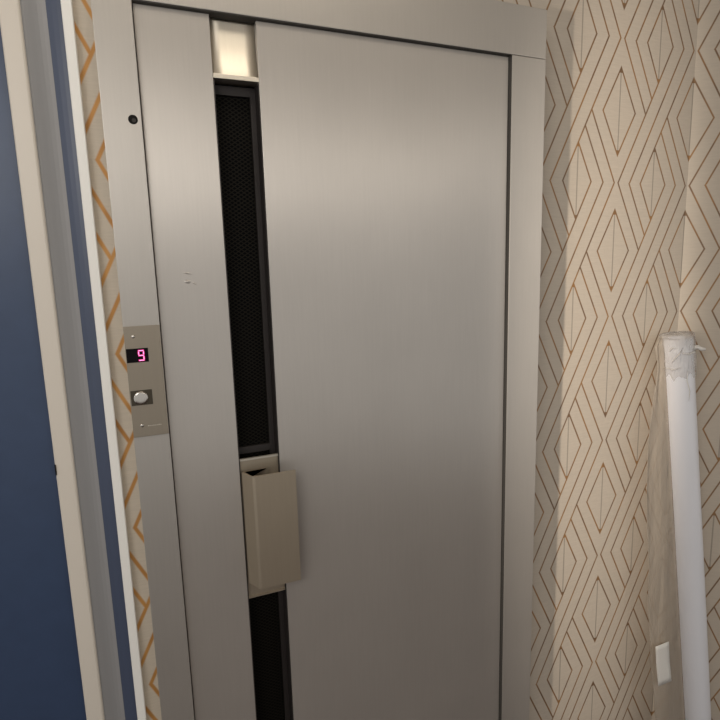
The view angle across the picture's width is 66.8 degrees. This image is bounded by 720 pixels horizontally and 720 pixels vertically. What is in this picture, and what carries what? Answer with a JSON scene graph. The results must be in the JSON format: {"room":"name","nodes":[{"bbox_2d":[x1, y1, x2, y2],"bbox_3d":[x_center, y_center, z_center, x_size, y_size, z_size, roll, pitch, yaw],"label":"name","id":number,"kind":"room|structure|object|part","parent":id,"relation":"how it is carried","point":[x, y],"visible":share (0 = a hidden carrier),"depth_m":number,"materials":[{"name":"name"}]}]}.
{"room":"elevator lobby","nodes":[
{"label":"elevator lobby","id":0,"kind":"room"},
{"bbox_2d":[72,0,161,719],"bbox_3d":[-0.953,0.202,0.982,1.014,2.665,0.120,-5,10,-22],"label":"wall","id":1,"kind":"structure","parent":0,"point":[82,12],"depth_m":1.08,"materials":[{"name":"paper"}]},
{"bbox_2d":[0,28,86,719],"bbox_3d":[-0.963,0.411,0.931,0.822,2.260,0.021,-5,10,-22],"label":"door","id":2,"kind":"structure","parent":1,"relation":"in","point":[40,672],"depth_m":1.04,"materials":[{"name":"blue paint"}]},
{"bbox_2d":[0,0,146,719],"bbox_3d":[-0.534,0.177,1.066,0.111,2.662,0.037,-5,10,-22],"label":"trim","id":3,"kind":"structure","parent":1,"relation":"attached to","point":[39,36],"depth_m":1.03,"materials":[{"name":"beige paint"}]},
{"bbox_2d":[497,0,699,719],"bbox_3d":[0.248,0.078,1.525,1.630,2.665,0.120,-5,10,-22],"label":"wall","id":4,"kind":"structure","parent":0,"point":[620,74],"depth_m":1.65,"materials":[{"name":"paper"}]},
{"bbox_2d":[91,0,546,719],"bbox_3d":[0.001,0.318,1.343,0.996,2.264,0.092,-5,10,-22],"label":"door frame","id":5,"kind":"structure","parent":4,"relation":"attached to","point":[516,32],"depth_m":1.19,"materials":[{"name":"metal"}]},
{"bbox_2d":[123,325,168,437],"bbox_3d":[-0.419,0.043,1.072,0.066,0.220,0.008,-5,10,-22],"label":"panel","id":6,"kind":"object","parent":5,"relation":"attached to","point":[143,350],"visible":1,"depth_m":1.07,"materials":[{"name":"metal"}]},
{"bbox_2d":[132,3,507,719],"bbox_3d":[-0.001,0.373,1.317,0.827,2.142,0.086,-5,10,-22],"label":"elevator door","id":7,"kind":"structure","parent":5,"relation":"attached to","point":[329,233],"depth_m":1.23,"materials":[{"name":"metal"}]},
{"bbox_3d":[-0.328,0.400,1.207,0.135,2.142,0.046,-5,10,-22],"label":"panel","id":8,"kind":"part","parent":7,"relation":"part of","materials":[{"name":"metal"}]},
{"bbox_3d":[-0.252,-0.610,1.082,0.089,0.112,0.039,-5,10,-22],"label":"slit cap plate","id":9,"kind":"part","parent":7,"relation":"part of","materials":[{"name":"metal"}]},
{"bbox_3d":[-0.231,0.415,1.272,0.088,1.966,0.005,-5,10,-22],"label":"vision panel","id":10,"kind":"part","parent":7,"relation":"part of","materials":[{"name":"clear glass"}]},
{"bbox_3d":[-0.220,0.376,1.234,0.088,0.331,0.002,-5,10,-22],"label":"pull handle","id":11,"kind":"part","parent":7,"relation":"part of","materials":[{"name":"metal"}]},
{"bbox_3d":[0.095,0.360,1.377,0.602,2.142,0.046,-5,10,-22],"label":"panel","id":12,"kind":"part","parent":7,"relation":"part of","materials":[{"name":"metal"}]},
{"bbox_2d":[652,0,719,719],"bbox_3d":[1.567,0.018,1.662,1.100,2.665,0.120,1,10,18],"label":"wall","id":13,"kind":"structure","parent":0,"point":[699,304],"depth_m":1.74,"materials":[{"name":"paper"}]},
{"bbox_3d":[0.911,1.696,0.036,4.800,0.080,3.800,-5,10,-22],"label":"floor","id":14,"kind":"structure","parent":0,"visible":0},
{"bbox_2d":[655,335,710,719],"bbox_3d":[1.049,0.628,1.775,0.291,1.453,0.112,-1,9,3],"label":"roll","id":15,"kind":"object","parent":14,"relation":"on","point":[678,352],"visible":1,"depth_m":1.74,"materials":[{"name":"white plastic"}]}
]}

